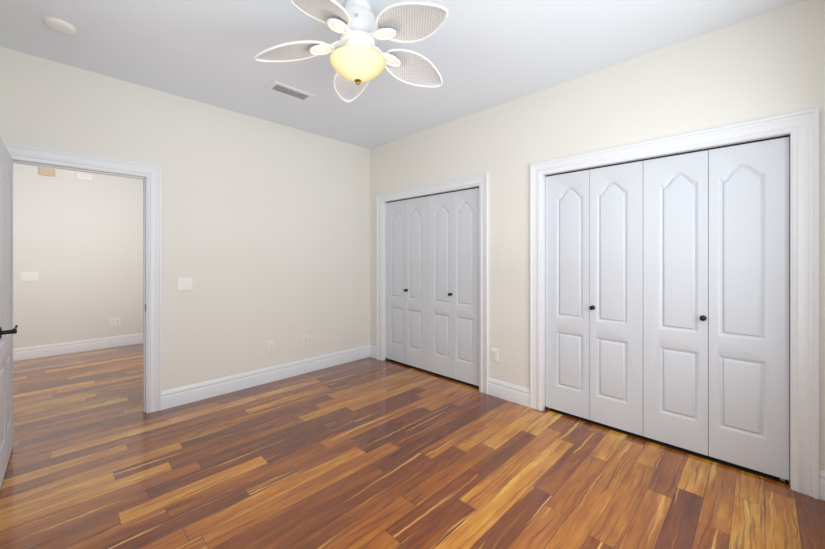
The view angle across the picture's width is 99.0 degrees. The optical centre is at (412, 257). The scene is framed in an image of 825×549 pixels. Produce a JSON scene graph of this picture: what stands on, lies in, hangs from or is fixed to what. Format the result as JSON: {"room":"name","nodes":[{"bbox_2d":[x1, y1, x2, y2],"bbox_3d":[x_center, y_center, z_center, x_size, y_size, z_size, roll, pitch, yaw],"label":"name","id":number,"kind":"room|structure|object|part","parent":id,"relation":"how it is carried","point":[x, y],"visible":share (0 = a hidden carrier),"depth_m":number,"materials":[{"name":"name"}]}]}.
{"room":"empty bedroom","nodes":[
{"label":"empty bedroom","id":0,"kind":"room"},
{"bbox_2d":[13,163,142,348],"bbox_3d":[-4.459,-0.062,5.134,0.120,2.740,5.030,0,0,45],"label":"wall","id":1,"kind":"structure","parent":0,"point":[78,245],"depth_m":4.84,"materials":[{"name":"paint"}]},
{"bbox_2d":[20,272,38,280],"bbox_3d":[-4.947,0.248,4.547,0.011,0.115,0.162,0,0,45],"label":"light switch","id":2,"kind":"object","parent":1,"relation":"attached to","point":[29,276],"visible":1,"depth_m":4.54,"materials":[{"name":"white plastic"}]},
{"bbox_2d":[39,167,54,176],"bbox_3d":[-4.830,-1.132,4.650,0.032,0.100,0.150,0,0,45],"label":"door chime","id":3,"kind":"object","parent":1,"relation":"attached to","point":[46,171],"visible":1,"depth_m":4.64,"materials":[{"name":"beige plastic"}]},
{"bbox_2d":[13,333,142,360],"bbox_3d":[-4.621,1.230,4.873,0.016,0.155,4.190,0,0,45],"label":"baseboard","id":4,"kind":"structure","parent":1,"relation":"attached to","point":[31,352],"depth_m":4.84,"materials":[{"name":"paint"}]},
{"bbox_2d":[76,173,91,180],"bbox_3d":[-4.577,-1.122,4.907,0.032,0.090,0.170,0,0,45],"label":"sensor","id":5,"kind":"object","parent":1,"relation":"attached to","point":[85,177],"visible":1,"depth_m":4.89,"materials":[{"name":"white plastic"}]},
{"bbox_2d":[110,318,120,325],"bbox_3d":[-4.348,0.945,5.155,0.009,0.115,0.116,0,0,45],"label":"outlet","id":6,"kind":"object","parent":1,"relation":"attached to","point":[115,321],"visible":1,"depth_m":5.15,"materials":[{"name":"white plastic"}]},
{"bbox_2d":[0,47,369,390],"bbox_3d":[-2.245,-0.062,3.036,0.120,2.740,4.910,0,0,45],"label":"wall","id":7,"kind":"structure","parent":0,"point":[265,231],"depth_m":3.42,"materials":[{"name":"paint"}]},
{"bbox_2d":[0,137,17,488],"bbox_3d":[-2.500,0.311,2.135,0.784,1.969,0.169,0,0,45],"label":"entry door","id":8,"kind":"structure","parent":7,"relation":"in","point":[7,330],"depth_m":2.16,"materials":[{"name":"paint"}]},
{"bbox_2d":[3,142,161,412],"bbox_3d":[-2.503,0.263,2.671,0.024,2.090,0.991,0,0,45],"label":"door frame","id":9,"kind":"structure","parent":7,"relation":"attached to","point":[153,173],"depth_m":2.97,"materials":[{"name":"paint"}]},
{"bbox_2d":[177,277,191,290],"bbox_3d":[-2.037,0.238,3.153,0.011,0.115,0.116,0,0,45],"label":"light switch","id":10,"kind":"object","parent":7,"relation":"attached to","point":[183,284],"visible":1,"depth_m":3.15,"materials":[{"name":"white plastic"}]},
{"bbox_2d":[162,345,375,409],"bbox_3d":[-1.306,1.230,3.788,0.160,0.155,2.280,0,0,45],"label":"baseboard","id":11,"kind":"structure","parent":7,"relation":"attached to","point":[178,396],"depth_m":3.60,"materials":[{"name":"paint"}]},
{"bbox_2d":[268,340,274,351],"bbox_3d":[-1.485,0.936,3.714,0.009,0.115,0.070,0,0,45],"label":"electrical outlet","id":12,"kind":"object","parent":7,"relation":"attached to","point":[271,346],"visible":1,"depth_m":3.71,"materials":[{"name":"white plastic"}]},
{"bbox_2d":[303,334,308,344],"bbox_3d":[-1.210,0.936,3.994,0.009,0.115,0.070,0,0,45],"label":"electrical outlet","id":13,"kind":"object","parent":7,"relation":"attached to","point":[305,339],"visible":1,"depth_m":3.99,"materials":[{"name":"white plastic"}]},
{"bbox_2d":[0,0,801,148],"bbox_3d":[-1.569,-1.462,2.888,7.390,0.060,5.650,0,0,45],"label":"ceiling","id":14,"kind":"structure","parent":0,"point":[480,55],"depth_m":2.39,"materials":[{"name":"paint"}]},
{"bbox_2d":[43,17,75,33],"bbox_3d":[-2.172,-1.420,2.170,0.144,0.024,0.144,0,0,45],"label":"ceiling detector","id":15,"kind":"object","parent":14,"relation":"attached to","point":[59,25],"visible":0.96,"depth_m":2.15,"materials":[{"name":"white plastic"}]},
{"bbox_2d":[266,81,313,101],"bbox_3d":[-1.054,-1.426,3.040,0.175,0.011,0.355,0,0,45],"label":"ceiling vent","id":16,"kind":"object","parent":14,"relation":"in","point":[287,90],"visible":1,"depth_m":3.03,"materials":[{"name":"silver metal"}]},
{"bbox_2d":[254,0,447,102],"bbox_3d":[-0.271,-1.208,1.993,1.130,0.448,1.147,0,0,45],"label":"ceiling fan","id":17,"kind":"object","parent":14,"relation":"hanging from","point":[359,60],"visible":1,"depth_m":1.93,"materials":[{"name":"white plastic"}]},
{"bbox_3d":[-0.656,-1.183,2.021,0.405,0.096,0.370,0,0,45],"label":"blade","id":18,"kind":"part","parent":17,"relation":"part of","materials":[{"name":"wicker"}]},
{"bbox_3d":[-0.426,-1.183,1.679,0.268,0.096,0.481,0,0,45],"label":"blade","id":19,"kind":"part","parent":17,"relation":"part of","materials":[{"name":"wicker"}]},
{"bbox_3d":[-0.397,-1.183,2.342,0.459,0.096,0.299,0,0,45],"label":"blade","id":20,"kind":"part","parent":17,"relation":"part of","materials":[{"name":"wicker"}]},
{"bbox_3d":[-0.311,-1.065,2.006,0.313,0.114,0.313,0,0,45],"label":"glass","id":21,"kind":"part","parent":17,"relation":"part of","materials":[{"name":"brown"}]},
{"bbox_3d":[-0.021,-1.183,2.194,0.250,0.096,0.510,0,0,45],"label":"blade","id":22,"kind":"part","parent":17,"relation":"part of","materials":[{"name":"wicker"}]},
{"bbox_3d":[-0.040,-1.183,1.791,0.517,0.096,0.243,0,0,45],"label":"blade","id":23,"kind":"part","parent":17,"relation":"part of","materials":[{"name":"wicker"}]},
{"bbox_2d":[0,343,824,548],"bbox_3d":[-1.569,1.338,2.888,7.390,0.060,5.650,0,0,45],"label":"floor","id":24,"kind":"structure","parent":0,"point":[369,453],"depth_m":2.11,"materials":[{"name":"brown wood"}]},
{"bbox_2d":[370,0,824,470],"bbox_3d":[0.982,-0.062,3.217,4.220,2.740,0.120,0,0,45],"label":"wall","id":25,"kind":"structure","parent":0,"point":[768,64],"depth_m":2.71,"materials":[{"name":"paint"}]},
{"bbox_2d":[386,200,405,363],"bbox_3d":[-0.201,0.290,4.387,0.358,1.987,0.035,0,0,45],"label":"bifold door","id":26,"kind":"structure","parent":25,"relation":"in","point":[395,280],"depth_m":4.36,"materials":[{"name":"paint"}]},
{"bbox_2d":[404,196,427,370],"bbox_3d":[0.041,0.290,4.119,0.358,1.987,0.076,0,0,45],"label":"bifold door","id":27,"kind":"structure","parent":25,"relation":"in","point":[416,290],"depth_m":4.11,"materials":[{"name":"paint"}]},
{"bbox_2d":[376,173,487,393],"bbox_3d":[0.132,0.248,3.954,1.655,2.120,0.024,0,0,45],"label":"trim","id":28,"kind":"structure","parent":25,"relation":"attached to","point":[481,180],"depth_m":3.48,"materials":[{"name":"paint"}]},
{"bbox_2d":[386,187,478,202],"bbox_3d":[0.184,-0.702,4.007,1.437,0.010,0.027,0,0,45],"label":"trim","id":29,"kind":"structure","parent":25,"relation":"attached to","point":[434,194],"depth_m":3.92,"materials":[{"name":"black"}]},
{"bbox_2d":[428,192,452,377],"bbox_3d":[0.298,0.290,3.866,0.358,1.987,0.076,0,0,45],"label":"bifold door","id":30,"kind":"structure","parent":25,"relation":"in","point":[440,284],"depth_m":3.86,"materials":[{"name":"paint"}]},
{"bbox_2d":[453,188,478,385],"bbox_3d":[0.569,0.290,3.627,0.358,1.987,0.035,0,0,45],"label":"bifold door","id":31,"kind":"structure","parent":25,"relation":"in","point":[465,285],"depth_m":3.62,"materials":[{"name":"paint"}]},
{"bbox_2d":[492,348,497,361],"bbox_3d":[0.778,0.923,3.328,0.070,0.115,0.009,0,0,45],"label":"electrical outlet","id":32,"kind":"object","parent":25,"relation":"attached to","point":[494,354],"visible":1,"depth_m":3.32,"materials":[{"name":"white plastic"}]},
{"bbox_2d":[545,170,589,419],"bbox_3d":[1.285,0.290,2.922,0.357,1.987,0.035,0,0,45],"label":"bifold door","id":33,"kind":"structure","parent":25,"relation":"in","point":[567,292],"depth_m":2.90,"materials":[{"name":"paint"}]},
{"bbox_2d":[589,161,642,435],"bbox_3d":[1.527,0.290,2.654,0.357,1.987,0.076,0,0,45],"label":"bifold door","id":34,"kind":"structure","parent":25,"relation":"in","point":[616,296],"depth_m":2.65,"materials":[{"name":"paint"}]},
{"bbox_2d":[488,378,824,500],"bbox_3d":[-0.240,1.230,2.042,4.070,0.155,3.270,0,0,45],"label":"baseboard","id":35,"kind":"structure","parent":25,"relation":"attached to","point":[520,395],"depth_m":3.17,"materials":[{"name":"paint"}]},
{"bbox_2d":[545,406,789,483],"bbox_3d":[1.669,1.293,2.542,1.441,0.030,0.043,0,0,45],"label":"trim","id":36,"kind":"structure","parent":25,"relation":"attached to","point":[782,480],"depth_m":2.05,"materials":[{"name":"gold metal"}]},
{"bbox_2d":[546,135,788,176],"bbox_3d":[1.669,-0.702,2.542,1.435,0.010,0.027,0,0,45],"label":"trim","id":37,"kind":"structure","parent":25,"relation":"attached to","point":[708,149],"depth_m":2.39,"materials":[{"name":"black"}]},
{"bbox_2d":[530,107,818,498],"bbox_3d":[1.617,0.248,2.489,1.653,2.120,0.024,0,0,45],"label":"trim","id":38,"kind":"structure","parent":25,"relation":"attached to","point":[803,126],"depth_m":1.97,"materials":[{"name":"paint"}]},
{"bbox_2d":[643,150,708,455],"bbox_3d":[1.783,0.290,2.401,0.357,1.987,0.076,0,0,45],"label":"bifold door","id":39,"kind":"structure","parent":25,"relation":"in","point":[675,300],"depth_m":2.39,"materials":[{"name":"paint"}]},
{"bbox_2d":[709,137,788,479],"bbox_3d":[2.054,0.290,2.163,0.357,1.987,0.035,0,0,45],"label":"bifold door","id":40,"kind":"structure","parent":25,"relation":"in","point":[749,305],"depth_m":2.14,"materials":[{"name":"paint"}]}
]}

